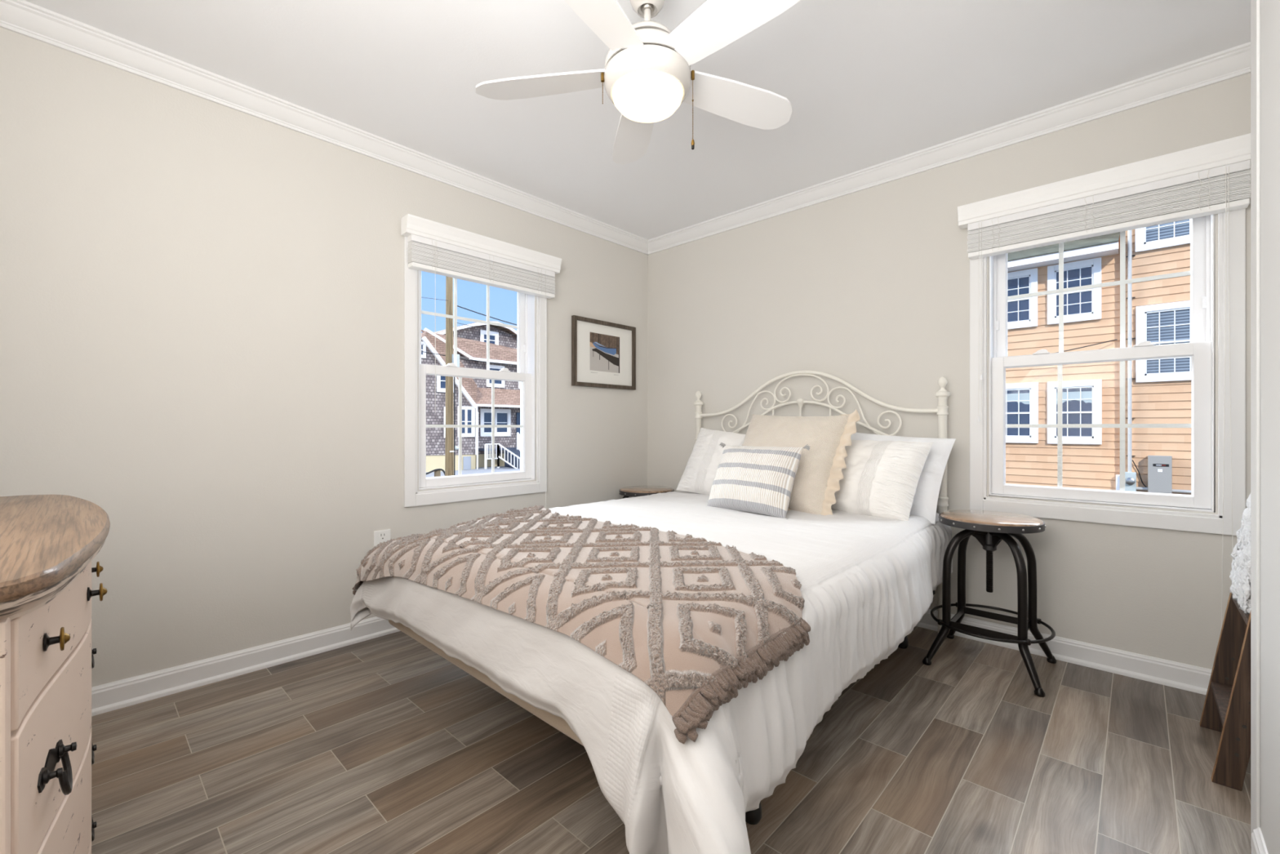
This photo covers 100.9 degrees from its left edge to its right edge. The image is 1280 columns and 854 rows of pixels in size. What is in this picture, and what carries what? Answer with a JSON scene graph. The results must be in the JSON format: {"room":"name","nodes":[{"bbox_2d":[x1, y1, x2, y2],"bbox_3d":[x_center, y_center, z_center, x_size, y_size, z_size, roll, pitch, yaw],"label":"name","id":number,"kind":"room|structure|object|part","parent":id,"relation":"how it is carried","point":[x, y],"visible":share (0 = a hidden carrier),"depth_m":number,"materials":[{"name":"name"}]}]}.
{"room":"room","nodes":[
{"label":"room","id":0,"kind":"room"},
{"bbox_2d":[0,26,648,687],"bbox_3d":[-1.198,-0.188,2.830,0.160,2.430,3.820,0,0,43],"label":"wall","id":1,"kind":"structure","parent":0,"point":[202,300],"depth_m":2.16,"materials":[{"name":"paint"}]},
{"bbox_2d":[91,616,400,715],"bbox_3d":[-1.130,0.980,2.767,0.026,0.095,3.500,0,0,43],"label":"baseboard","id":2,"kind":"structure","parent":1,"relation":"attached to","point":[110,696],"depth_m":2.17,"materials":[{"name":"white paint"}]},
{"bbox_2d":[0,0,648,254],"bbox_3d":[-1.115,-1.361,2.753,0.066,0.084,3.500,0,0,43],"label":"trim","id":3,"kind":"structure","parent":1,"relation":"attached to","point":[22,17],"depth_m":2.24,"materials":[{"name":"white paint"}]},
{"bbox_2d":[373,528,391,546],"bbox_3d":[-1.277,0.572,2.622,0.010,0.124,0.080,0,0,43],"label":"wall outlet","id":4,"kind":"object","parent":1,"relation":"attached to","point":[381,535],"visible":0.5,"depth_m":2.62,"materials":[{"name":"plastic"}]},
{"bbox_2d":[378,530,386,542],"bbox_3d":[-1.275,0.541,2.619,0.003,0.052,0.034,0,0,43],"label":"receptacle","id":5,"kind":"object","parent":4,"relation":"attached to","point":[382,534],"depth_m":2.62,"materials":[{"name":"plastic"}]},
{"bbox_2d":[404,235,546,506],"bbox_3d":[-0.954,-0.313,3.073,0.173,1.444,0.888,0,0,43],"label":"window","id":6,"kind":"structure","parent":1,"relation":"in","point":[525,374],"depth_m":3.04,"materials":[{"name":"white paint"}]},
{"bbox_3d":[-0.979,-0.643,3.096,0.034,0.699,0.722,0,0,43],"label":"sash","id":7,"kind":"part","parent":6,"relation":"part of","materials":[{"name":"white plastic"}]},
{"bbox_3d":[-0.939,-0.008,3.058,0.036,0.657,0.722,0,0,43],"label":"sash","id":8,"kind":"part","parent":6,"relation":"part of","materials":[{"name":"white plastic"}]},
{"bbox_3d":[-0.960,-0.338,3.079,0.155,1.333,0.737,0,0,43],"label":"frame","id":9,"kind":"part","parent":6,"relation":"part of","materials":[{"name":"white plastic"}]},
{"bbox_2d":[400,213,561,431],"bbox_3d":[-0.849,-0.225,2.994,0.083,1.664,0.960,0,0,43],"label":"window blind","id":10,"kind":"object","parent":6,"relation":"attached to","point":[433,246],"visible":0.97,"depth_m":2.91,"materials":[{"name":"white plastic"}]},
{"bbox_3d":[-1.062,-0.894,2.740,0.006,0.150,0.035,0,0,43],"label":"ladder cord","id":11,"kind":"part","parent":10,"relation":"part of","materials":[{"name":"white fabric"}]},
{"bbox_3d":[-1.061,-0.518,2.740,0.004,0.890,0.002,0,0,43],"label":"pull cord","id":12,"kind":"part","parent":10,"relation":"part of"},
{"bbox_3d":[-0.858,-0.822,3.003,0.056,0.022,0.894,0,0,43],"label":"rail","id":13,"kind":"part","parent":10,"relation":"part of","materials":[{"name":"white wood"}]},
{"bbox_3d":[-0.579,-0.178,3.253,0.004,1.570,0.005,0,0,43],"label":"pull cord","id":14,"kind":"part","parent":10,"relation":"part of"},
{"bbox_2d":[571,315,635,390],"bbox_3d":[-0.242,-0.507,3.706,0.028,0.463,0.590,0,0,43],"label":"framed print","id":15,"kind":"object","parent":1,"relation":"attached to","point":[603,353],"visible":1,"depth_m":3.69,"materials":[{"name":"brown wood"}]},
{"bbox_3d":[-0.435,-0.507,3.500,0.028,0.463,0.026,0,0,43],"label":"frame rail","id":16,"kind":"part","parent":15,"relation":"part of","materials":[{"name":"brown wood"}]},
{"bbox_3d":[-0.242,-0.289,3.706,0.028,0.026,0.538,0,0,43],"label":"frame rail","id":17,"kind":"part","parent":15,"relation":"part of","materials":[{"name":"brown wood"}]},
{"bbox_3d":[-0.242,-0.726,3.706,0.028,0.026,0.538,0,0,43],"label":"frame rail","id":18,"kind":"part","parent":15,"relation":"part of","materials":[{"name":"brown wood"}]},
{"bbox_3d":[-0.049,-0.507,3.911,0.028,0.463,0.026,0,0,43],"label":"frame rail","id":19,"kind":"part","parent":15,"relation":"part of","materials":[{"name":"brown wood"}]},
{"bbox_2d":[24,0,1250,239],"bbox_3d":[0.015,-1.463,1.689,3.490,0.120,3.820,0,0,43],"label":"ceiling","id":20,"kind":"structure","parent":0,"point":[866,83],"depth_m":2.05,"materials":[{"name":"paint"}]},
{"bbox_2d":[475,0,800,164],"bbox_3d":[0.051,-1.121,1.585,1.032,0.563,1.068,0,0,43],"label":"ceiling fan","id":21,"kind":"object","parent":20,"relation":"hanging from","point":[647,74],"visible":1,"depth_m":1.56,"materials":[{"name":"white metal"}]},
{"bbox_3d":[-0.294,-1.085,1.678,0.475,0.037,0.141,0,0,10],"label":"blade","id":22,"kind":"part","parent":21,"relation":"part of","materials":[{"name":"white wood"}]},
{"bbox_3d":[-0.113,-1.024,1.600,0.010,0.092,0.010,0,0,-24],"label":"pull chain","id":23,"kind":"part","parent":21,"relation":"part of","materials":[{"name":"gold metal"}]},
{"bbox_3d":[-0.130,-1.085,1.336,0.141,0.037,0.475,0,0,28],"label":"blade","id":24,"kind":"part","parent":21,"relation":"part of","materials":[{"name":"white wood"}]},
{"bbox_3d":[-0.020,-1.085,1.940,0.140,0.037,0.475,0,0,-8],"label":"blade","id":25,"kind":"part","parent":21,"relation":"part of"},
{"bbox_3d":[0.023,-0.996,1.620,0.218,0.067,0.218,0,0,43],"label":"lamp shade","id":26,"kind":"part","parent":21,"relation":"part of","materials":[{"name":"white glass"}]},
{"bbox_3d":[0.160,-0.972,1.600,0.010,0.209,0.010,0,0,-24],"label":"pull chain","id":27,"kind":"part","parent":21,"relation":"part of","materials":[{"name":"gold metal"}]},
{"bbox_3d":[0.246,-1.085,1.387,0.141,0.037,0.475,0,0,-44],"label":"blade","id":28,"kind":"part","parent":21,"relation":"part of","materials":[{"name":"white wood"}]},
{"bbox_3d":[0.314,-1.085,1.760,0.475,0.037,0.141,0,0,-26],"label":"blade","id":29,"kind":"part","parent":21,"relation":"part of","materials":[{"name":"white wood"}]},
{"bbox_2d":[91,626,1251,853],"bbox_3d":[0.015,1.077,1.689,3.490,0.100,3.820,0,0,43],"label":"floor","id":30,"kind":"structure","parent":0,"point":[383,744],"depth_m":1.58,"materials":[{"name":"brown wood"}]},
{"bbox_2d":[0,494,110,853],"bbox_3d":[-1.261,0.602,0.873,1.212,0.850,0.543,0,0,43],"label":"dresser","id":31,"kind":"object","parent":30,"relation":"on","point":[49,544],"visible":1,"depth_m":0.77,"materials":[{"name":"paint"}]},
{"bbox_3d":[-0.770,0.617,0.612,0.034,0.780,0.052,0,0,43],"label":"corner post","id":32,"kind":"part","parent":31,"relation":"part of","materials":[{"name":"paint"}]},
{"bbox_3d":[-1.122,0.483,1.021,1.032,0.207,0.087,0,0,43],"label":"drawer","id":33,"kind":"part","parent":31,"relation":"part of","materials":[{"name":"paint"}]},
{"bbox_3d":[-0.931,0.303,0.847,0.027,0.137,0.524,0,0,-39],"label":"drawer","id":34,"kind":"part","parent":31,"relation":"part of","materials":[{"name":"paint"}]},
{"bbox_3d":[-1.262,0.213,0.872,1.194,0.028,0.539,0,0,43],"label":"moulding","id":35,"kind":"part","parent":31,"relation":"part of","materials":[{"name":"beige wood"}]},
{"bbox_3d":[-0.854,0.506,0.782,0.028,0.068,0.118,0,0,-37],"label":"bail pull","id":36,"kind":"part","parent":31,"relation":"part of","materials":[{"name":"black metal"}]},
{"bbox_3d":[-0.842,0.307,0.764,0.034,0.034,0.026,0,0,43],"label":"knob","id":37,"kind":"part","parent":31,"relation":"part of","materials":[{"name":"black metal"}]},
{"bbox_3d":[-1.122,0.696,1.021,1.032,0.202,0.087,0,0,43],"label":"drawer","id":38,"kind":"part","parent":31,"relation":"part of","materials":[{"name":"paint"}]},
{"bbox_3d":[-1.122,0.866,1.021,1.032,0.122,0.087,0,0,43],"label":"drawer","id":39,"kind":"part","parent":31,"relation":"part of","materials":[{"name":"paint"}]},
{"bbox_3d":[-1.238,0.888,1.185,0.118,0.068,0.029,0,0,34],"label":"bail pull","id":40,"kind":"part","parent":31,"relation":"part of","materials":[{"name":"black metal"}]},
{"bbox_3d":[-1.238,0.718,1.185,0.118,0.068,0.029,0,0,34],"label":"bail pull","id":41,"kind":"part","parent":31,"relation":"part of","materials":[{"name":"black metal"}]},
{"bbox_3d":[-1.238,0.506,1.185,0.118,0.068,0.029,0,0,34],"label":"bail pull","id":42,"kind":"part","parent":31,"relation":"part of","materials":[{"name":"black metal"}]},
{"bbox_3d":[-1.007,0.307,0.982,0.034,0.034,0.026,0,0,43],"label":"knob","id":43,"kind":"part","parent":31,"relation":"part of","materials":[{"name":"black metal"}]},
{"bbox_3d":[-1.175,0.307,1.140,0.034,0.034,0.026,0,0,43],"label":"knob","id":44,"kind":"part","parent":31,"relation":"part of","materials":[{"name":"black metal"}]},
{"bbox_2d":[618,485,674,498],"bbox_3d":[0.046,0.727,3.703,0.452,0.600,0.452,0,0,43],"label":"stool","id":45,"kind":"object","parent":30,"relation":"on","point":[632,491],"visible":0.18,"depth_m":3.60,"materials":[{"name":"brown wood"}]},
{"bbox_3d":[0.046,0.441,3.703,0.376,0.028,0.376,0,0,43],"label":"seat","id":46,"kind":"part","parent":45,"relation":"part of","materials":[{"name":"brown wood"}]},
{"bbox_2d":[693,370,950,824],"bbox_3d":[0.314,0.346,2.453,1.568,1.362,1.922,0,0,43],"label":"bed","id":47,"kind":"object","parent":30,"relation":"on","point":[752,817],"visible":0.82,"depth_m":2.89,"materials":[{"name":"white metal"}]},
{"bbox_2d":[388,619,583,746],"bbox_3d":[0.223,0.704,2.362,1.480,0.183,2.055,0,0,43],"label":"box spring","id":48,"kind":"object","parent":47,"relation":"on","point":[557,722],"visible":0.09,"depth_m":1.56,"materials":[{"name":"beige fabric"}]},
{"bbox_3d":[0.249,0.544,2.383,1.440,0.131,1.990,0,0,43],"label":"mattress","id":49,"kind":"object","parent":48,"relation":"on","visible":0},
{"bbox_2d":[350,490,953,853],"bbox_3d":[0.207,0.739,2.255,1.884,0.688,2.205,0,0,43],"label":"comforter","id":50,"kind":"object","parent":49,"relation":"on","point":[867,581],"visible":0.63,"depth_m":1.35,"materials":[{"name":"fabric"}]},
{"bbox_2d":[351,504,810,743],"bbox_3d":[-0.240,0.527,1.865,1.749,0.305,0.905,0,0,43],"label":"throw blanket","id":51,"kind":"object","parent":50,"relation":"on","point":[690,617],"visible":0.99,"depth_m":1.34,"materials":[{"name":"fabric"}]},
{"bbox_2d":[675,426,746,494],"bbox_3d":[0.538,0.230,3.199,0.635,0.459,0.285,0,0,42],"label":"pillow","id":52,"kind":"object","parent":50,"relation":"on","point":[699,475],"visible":0.42,"depth_m":3.21,"materials":[{"name":"white fabric"}]},
{"bbox_2d":[706,442,810,519],"bbox_3d":[0.556,0.262,2.609,0.235,0.364,0.520,0,0,-44],"label":"pillow","id":53,"kind":"object","parent":50,"relation":"on","point":[748,478],"visible":0.93,"depth_m":2.52,"materials":[{"name":"white fabric"}]},
{"bbox_2d":[742,408,859,515],"bbox_3d":[0.766,0.191,2.749,0.322,0.561,0.646,0,0,-38],"label":"pillow","id":54,"kind":"object","parent":50,"relation":"on","point":[819,473],"visible":0.6,"depth_m":2.58,"materials":[{"name":"beige fabric"}]},
{"bbox_2d":[831,439,933,520],"bbox_3d":[1.078,0.242,2.616,0.279,0.366,0.620,0,0,-34],"label":"pillow","id":55,"kind":"object","parent":50,"relation":"on","point":[881,478],"visible":0.7,"depth_m":2.44,"materials":[{"name":"white fabric"}]},
{"bbox_2d":[850,432,955,524],"bbox_3d":[1.214,0.227,2.708,0.226,0.431,0.691,0,0,-40],"label":"pillow","id":56,"kind":"object","parent":50,"relation":"on","point":[926,497],"visible":0.2,"depth_m":2.47,"materials":[{"name":"white fabric"}]},
{"bbox_3d":[0.403,0.389,3.642,0.068,1.277,0.068,0,0,43],"label":"post","id":57,"kind":"part","parent":47,"relation":"part of","materials":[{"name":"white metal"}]},
{"bbox_3d":[0.950,-0.203,3.128,1.470,0.264,0.021,0,0,43],"label":"rail","id":58,"kind":"part","parent":47,"relation":"part of","materials":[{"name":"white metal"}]},
{"bbox_3d":[1.496,0.389,2.614,0.068,1.277,0.068,0,0,43],"label":"post","id":59,"kind":"part","parent":47,"relation":"part of","materials":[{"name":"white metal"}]},
{"bbox_2d":[922,509,1057,697],"bbox_3d":[1.524,0.707,2.305,0.452,0.640,0.452,0,0,43],"label":"stool","id":60,"kind":"object","parent":30,"relation":"on","point":[989,528],"visible":1,"depth_m":2.29,"materials":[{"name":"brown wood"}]},
{"bbox_3d":[1.378,0.726,2.300,0.202,0.586,0.202,0,0,43],"label":"leg","id":61,"kind":"part","parent":60,"relation":"part of","materials":[{"name":"black metal"}]},
{"bbox_3d":[1.519,0.726,2.455,0.034,0.586,0.265,0,0,-2],"label":"leg","id":62,"kind":"part","parent":60,"relation":"part of","materials":[{"name":"black metal"}]},
{"bbox_3d":[1.524,0.401,2.305,0.376,0.028,0.376,0,0,43],"label":"seat","id":63,"kind":"part","parent":60,"relation":"part of","materials":[{"name":"brown wood"}]},
{"bbox_3d":[1.528,0.726,2.154,0.034,0.586,0.265,0,0,-2],"label":"leg","id":64,"kind":"part","parent":60,"relation":"part of","materials":[{"name":"black metal"}]},
{"bbox_3d":[1.674,0.726,2.309,0.265,0.586,0.034,0,0,-2],"label":"leg","id":65,"kind":"part","parent":60,"relation":"part of","materials":[{"name":"black metal"}]},
{"bbox_2d":[1200,592,1250,791],"bbox_3d":[1.888,0.377,1.594,0.253,1.300,0.415,0,0,43],"label":"ladder","id":66,"kind":"object","parent":30,"relation":"on","point":[1226,709],"visible":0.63,"depth_m":1.52,"materials":[{"name":"brown wood"}]},
{"bbox_3d":[2.022,0.377,1.737,0.252,1.300,0.024,0,0,43],"label":"rail","id":67,"kind":"part","parent":66,"relation":"part of","materials":[{"name":"brown wood"}]},
{"bbox_2d":[1229,493,1250,613],"bbox_3d":[1.916,0.342,1.564,0.213,0.408,0.326,0,0,43],"label":"throw","id":68,"kind":"object","parent":66,"relation":"on","point":[1240,573],"visible":0.44,"depth_m":1.61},
{"bbox_2d":[648,72,1250,669],"bbox_3d":[1.327,-0.188,2.967,3.330,2.430,0.160,0,0,43],"label":"wall","id":69,"kind":"structure","parent":0,"point":[868,289],"depth_m":2.73,"materials":[{"name":"paint"}]},
{"bbox_2d":[648,41,1250,254],"bbox_3d":[1.192,-1.361,2.940,3.170,0.084,0.066,0,0,43],"label":"trim","id":70,"kind":"structure","parent":69,"relation":"attached to","point":[1228,64],"depth_m":2.48,"materials":[{"name":"white paint"}]},
{"bbox_2d":[915,608,1212,694],"bbox_3d":[1.205,0.980,2.954,3.170,0.095,0.026,0,0,43],"label":"baseboard","id":71,"kind":"structure","parent":69,"relation":"attached to","point":[1193,678],"depth_m":2.23,"materials":[{"name":"white paint"}]},
{"bbox_2d":[969,208,1245,535],"bbox_3d":[1.986,-0.313,2.332,0.888,1.444,0.173,0,0,43],"label":"window","id":72,"kind":"structure","parent":69,"relation":"in","point":[1201,348],"depth_m":2.19,"materials":[{"name":"white paint"}]},
{"bbox_3d":[2.010,-0.643,2.357,0.722,0.699,0.034,0,0,43],"label":"sash","id":73,"kind":"part","parent":72,"relation":"part of","materials":[{"name":"white plastic"}]},
{"bbox_3d":[1.972,-0.008,2.317,0.722,0.657,0.036,0,0,43],"label":"sash","id":74,"kind":"part","parent":72,"relation":"part of","materials":[{"name":"white plastic"}]},
{"bbox_2d":[957,133,1250,627],"bbox_3d":[1.900,-0.085,2.234,0.964,1.944,0.083,0,0,43],"label":"window blind","id":75,"kind":"object","parent":72,"relation":"attached to","point":[1212,178],"visible":0.91,"depth_m":2.15,"materials":[{"name":"white fabric"}]},
{"bbox_3d":[1.647,-0.894,2.446,0.035,0.150,0.006,0,0,43],"label":"ladder cord","id":76,"kind":"part","parent":75,"relation":"part of","materials":[{"name":"white fabric"}]},
{"bbox_3d":[1.887,-0.894,2.220,0.033,0.150,0.006,0,0,43],"label":"ladder cord","id":77,"kind":"part","parent":75,"relation":"part of","materials":[{"name":"white fabric"}]},
{"bbox_3d":[1.909,-0.822,2.243,0.888,0.022,0.056,0,0,43],"label":"rail","id":78,"kind":"part","parent":75,"relation":"part of","materials":[{"name":"white wood"}]},
{"bbox_3d":[2.128,-0.894,1.994,0.032,0.150,0.006,0,0,43],"label":"ladder cord","id":79,"kind":"part","parent":75,"relation":"part of","materials":[{"name":"white fabric"}]},
{"bbox_3d":[2.163,-0.068,1.960,0.014,1.790,0.004,0,0,43],"label":"pull cord","id":80,"kind":"part","parent":75,"relation":"part of","materials":[{"name":"white"}]},
{"bbox_3d":[2.178,-0.038,1.946,0.016,1.850,0.004,0,0,43],"label":"pull cord","id":81,"kind":"part","parent":75,"relation":"part of","materials":[{"name":"white"}]},
{"bbox_2d":[1260,0,1279,853],"bbox_3d":[0.736,-0.188,0.311,0.230,2.430,2.480,0,0,43],"label":"wall","id":82,"kind":"structure","parent":0,"point":[1269,9],"depth_m":1.14,"materials":[{"name":"white paint"}]},
{"bbox_2d":[1250,0,1260,845],"bbox_3d":[1.471,-0.188,1.264,0.006,2.430,0.085,0,0,43],"label":"trim","id":83,"kind":"structure","parent":82,"relation":"attached to","point":[1255,4],"depth_m":1.26,"materials":[{"name":"white paint"}]},
{"bbox_2d":[1251,826,1268,853],"bbox_3d":[0.614,0.980,0.367,0.026,0.095,2.395,0,0,43],"label":"baseboard","id":84,"kind":"structure","parent":82,"relation":"attached to","point":[1258,844],"depth_m":1.20,"materials":[{"name":"white paint"}]},
{"label":"outside","id":85,"kind":"structure","parent":0,"visible":0},
{"bbox_3d":[-21.851,2.142,24.666,59.830,0.270,120.000,0,0,43],"label":"ground","id":86,"kind":"structure","parent":85,"visible":0},
{"bbox_2d":[444,275,459,475],"bbox_3d":[-5.532,-3.248,15.521,0.385,10.450,0.315,0,0,43],"label":"utility pole","id":87,"kind":"object","parent":86,"relation":"on","point":[449,432],"visible":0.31,"depth_m":15.45,"materials":[{"name":"brown wood"}]},
{"bbox_2d":[421,351,516,367],"bbox_3d":[-5.327,-2.417,15.983,0.021,1.134,22.016,0,0,41],"label":"overhead wire","id":88,"kind":"object","parent":87,"relation":"attached to","point":[421,351],"visible":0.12,"depth_m":16.26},
{"bbox_2d":[457,305,516,324],"bbox_3d":[-1.920,-3.568,20.070,0.030,0.641,11.443,0,0,37],"label":"overhead wire","id":89,"kind":"object","parent":87,"relation":"attached to","point":[457,305],"visible":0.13,"depth_m":16.30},
{"bbox_2d":[457,322,516,335],"bbox_3d":[-2.927,-3.196,18.271,0.013,0.467,7.383,0,0,42],"label":"overhead wire","id":90,"kind":"object","parent":87,"relation":"attached to","point":[457,322],"visible":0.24,"depth_m":16.24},
{"bbox_2d":[421,320,519,471],"bbox_3d":[-8.338,-1.883,25.682,5.120,8.980,14.000,0,0,43],"label":"house","id":91,"kind":"structure","parent":86,"relation":"on","point":[471,340],"depth_m":25.60,"materials":[{"name":"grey wood"}]},
{"bbox_3d":[-8.788,-2.083,23.840,0.030,0.740,0.520,0,0,43],"label":"pane","id":92,"kind":"part","parent":91,"relation":"part of","materials":[{"name":"glass"}]},
{"bbox_3d":[-8.092,-0.263,24.579,0.030,1.160,0.590,0,0,43],"label":"pane","id":93,"kind":"part","parent":91,"relation":"part of","materials":[{"name":"blue glass"}]},
{"bbox_3d":[-8.072,-0.263,24.560,0.045,1.160,0.590,0,0,43],"label":"sash","id":94,"kind":"part","parent":91,"relation":"part of","materials":[{"name":"white wood"}]},
{"bbox_3d":[-8.059,1.667,24.637,0.040,0.620,0.380,0,0,43],"label":"cellar door","id":95,"kind":"part","parent":91,"relation":"part of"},
{"bbox_3d":[-7.739,-4.468,27.144,0.030,0.570,0.690,0,0,43],"label":"pane","id":96,"kind":"part","parent":91,"relation":"part of","materials":[{"name":"glass"}]},
{"bbox_3d":[-7.106,1.395,25.401,0.080,1.225,0.760,0,0,43],"label":"railing","id":97,"kind":"part","parent":91,"relation":"part of","materials":[{"name":"white wood"}]},
{"bbox_3d":[-7.298,-0.233,26.708,0.030,1.040,1.380,0,0,43],"label":"pane","id":98,"kind":"part","parent":91,"relation":"part of","materials":[{"name":"blue glass"}]},
{"bbox_3d":[-7.290,-2.573,26.680,0.030,0.820,0.750,0,0,43],"label":"sash","id":99,"kind":"part","parent":91,"relation":"part of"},
{"bbox_3d":[-7.308,-2.573,26.697,0.030,0.820,0.750,0,0,43],"label":"pane","id":100,"kind":"part","parent":91,"relation":"part of","materials":[{"name":"glass"}]},
{"bbox_3d":[-7.278,-0.233,26.689,0.045,1.040,1.380,0,0,43],"label":"sash","id":101,"kind":"part","parent":91,"relation":"part of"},
{"bbox_3d":[-6.267,1.696,25.381,1.427,1.822,0.102,0,0,24],"label":"railing","id":102,"kind":"part","parent":91,"relation":"part of","materials":[{"name":"white wood"}]},
{"bbox_3d":[-6.170,0.227,27.885,0.060,2.000,0.820,0,0,43],"label":"door","id":103,"kind":"part","parent":91,"relation":"part of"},
{"bbox_3d":[-5.854,1.080,26.002,0.105,1.654,1.732,0,0,-24],"label":"railing","id":104,"kind":"part","parent":91,"relation":"part of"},
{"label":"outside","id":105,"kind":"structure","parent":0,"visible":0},
{"bbox_3d":[42.477,2.142,5.476,60.170,0.270,59.790,0,0,43],"label":"ground","id":106,"kind":"structure","parent":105,"visible":0},
{"bbox_2d":[1005,218,1191,494],"bbox_3d":[8.508,-2.598,11.569,14.000,9.150,1.510,0,0,43],"label":"house","id":107,"kind":"structure","parent":106,"relation":"on","point":[1157,391],"depth_m":10.54,"materials":[{"name":"orange wood"}]},
{"bbox_3d":[8.115,-0.308,11.517,0.660,1.050,0.030,0,0,43],"label":"sash","id":108,"kind":"part","parent":107,"relation":"part of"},
{"bbox_3d":[8.132,-0.308,11.535,0.660,1.050,0.030,0,0,43],"label":"pane","id":109,"kind":"part","parent":107,"relation":"part of","materials":[{"name":"blue glass"}]},
{"bbox_2d":[1007,392,1029,404],"bbox_3d":[8.121,-0.604,11.523,0.604,0.258,0.001,0,0,43],"label":"curtain","id":110,"kind":"object","parent":107,"relation":"hanging from","point":[1011,397],"depth_m":11.43,"materials":[{"name":"white fabric"}]},
{"bbox_3d":[8.129,-2.758,11.538,0.650,0.990,0.030,0,0,43],"label":"pane","id":111,"kind":"part","parent":107,"relation":"part of","materials":[{"name":"blue glass"}]},
{"bbox_3d":[8.111,-2.758,11.520,0.650,0.990,0.030,0,0,43],"label":"sash","id":112,"kind":"part","parent":107,"relation":"part of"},
{"bbox_3d":[8.867,-2.763,10.809,0.615,0.980,0.030,0,0,43],"label":"sash","id":113,"kind":"part","parent":107,"relation":"part of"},
{"bbox_3d":[8.884,-2.763,10.827,0.615,0.980,0.030,0,0,43],"label":"pane","id":114,"kind":"part","parent":107,"relation":"part of","materials":[{"name":"glass"}]},
{"bbox_3d":[8.869,-0.303,10.807,0.620,1.050,0.030,0,0,43],"label":"sash","id":115,"kind":"part","parent":107,"relation":"part of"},
{"bbox_3d":[8.886,-0.303,10.826,0.620,1.050,0.030,0,0,43],"label":"pane","id":116,"kind":"part","parent":107,"relation":"part of","materials":[{"name":"blue glass"}]},
{"bbox_2d":[1056,391,1092,404],"bbox_3d":[8.875,-0.601,10.814,0.564,0.255,0.001,0,0,43],"label":"curtain","id":117,"kind":"object","parent":107,"relation":"hanging from","point":[1084,394],"depth_m":10.77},
{"bbox_2d":[1057,338,1116,352],"bbox_3d":[6.301,-1.194,10.990,6.178,1.058,0.312,0,0,15],"label":"cable","id":118,"kind":"object","parent":107,"relation":"attached to","point":[1116,339],"visible":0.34,"depth_m":10.43,"materials":[{"name":"black metal"}]},
{"bbox_2d":[1115,474,1119,490],"bbox_3d":[9.333,1.427,10.322,0.060,1.000,0.095,0,0,43],"label":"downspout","id":119,"kind":"object","parent":107,"relation":"on","point":[1117,476],"visible":0.42,"depth_m":10.29,"materials":[{"name":"white metal"}]},
{"bbox_2d":[1124,471,1136,491],"bbox_3d":[9.340,1.052,10.075,0.170,0.390,0.163,0,0,43],"label":"electric meter","id":120,"kind":"object","parent":107,"relation":"attached to","point":[1130,477],"visible":0.74,"depth_m":10.04,"materials":[{"name":"metal"}]},
{"bbox_3d":[9.306,1.027,10.039,0.144,0.144,0.064,0,0,43],"label":"meter glass","id":121,"kind":"part","parent":120,"relation":"part of","materials":[{"name":"clear glass"}]},
{"bbox_2d":[1132,459,1146,487],"bbox_3d":[9.476,0.883,10.031,0.021,0.518,0.214,0,0,-44],"label":"cable","id":122,"kind":"object","parent":107,"relation":"attached to","point":[1132,460],"visible":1,"depth_m":10.03,"materials":[{"name":"black metal"}]},
{"bbox_2d":[1136,486,1147,490],"bbox_3d":[9.489,1.162,9.994,0.158,0.060,0.057,0,0,43],"label":"pipe","id":123,"kind":"object","parent":107,"relation":"attached to","point":[1137,487],"visible":0.88,"depth_m":9.97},
{"bbox_2d":[1147,455,1172,493],"bbox_3d":[9.630,0.867,9.796,0.315,0.680,0.174,0,0,43],"label":"electrical box","id":124,"kind":"object","parent":107,"relation":"attached to","point":[1159,467],"visible":1,"depth_m":9.73,"materials":[{"name":"grey metal"}]},
{"bbox_3d":[9.895,-4.003,9.650,1.010,1.100,0.030,0,0,43],"label":"sash","id":125,"kind":"part","parent":107,"relation":"part of","materials":[{"name":"white wood"}]},
{"bbox_3d":[9.898,-1.573,9.647,1.000,1.200,0.030,0,0,43],"label":"sash","id":126,"kind":"part","parent":107,"relation":"part of","materials":[{"name":"white wood"}]},
{"bbox_3d":[9.912,-4.003,9.668,1.010,1.100,0.030,0,0,43],"label":"pane","id":127,"kind":"part","parent":107,"relation":"part of","materials":[{"name":"glass"}]},
{"bbox_3d":[9.915,-1.573,9.665,1.000,1.200,0.030,0,0,43],"label":"pane","id":128,"kind":"part","parent":107,"relation":"part of","materials":[{"name":"glass"}]},
{"bbox_2d":[1172,488,1191,493],"bbox_3d":[10.619,1.167,8.930,2.308,0.060,0.057,0,0,43],"label":"pipe","id":129,"kind":"object","parent":107,"relation":"attached to","point":[1173,490],"visible":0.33,"depth_m":9.62,"materials":[{"name":"grey metal"}]},
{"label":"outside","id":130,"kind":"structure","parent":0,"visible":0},
{"bbox_3d":[-7.496,1.995,18.711,4.100,0.027,7.000,0,0,43],"label":"ground","id":131,"kind":"structure","parent":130,"visible":0},
{"bbox_2d":[426,468,444,476],"bbox_3d":[-7.403,1.731,18.448,1.537,0.552,0.304,0,0,-39],"label":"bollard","id":132,"kind":"object","parent":131,"relation":"on","point":[437,471],"visible":0.48,"depth_m":18.61,"materials":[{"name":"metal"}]},
{"bbox_3d":[-7.163,1.742,18.700,0.220,0.530,0.214,0,0,43],"label":"post","id":133,"kind":"part","parent":132,"relation":"part of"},
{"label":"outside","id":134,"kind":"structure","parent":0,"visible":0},
{"bbox_2d":[426,466,519,477],"bbox_3d":[-7.726,1.992,25.107,4.800,0.029,100.000,0,0,43],"label":"street","id":135,"kind":"structure","parent":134,"point":[502,468],"depth_m":24.08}
]}

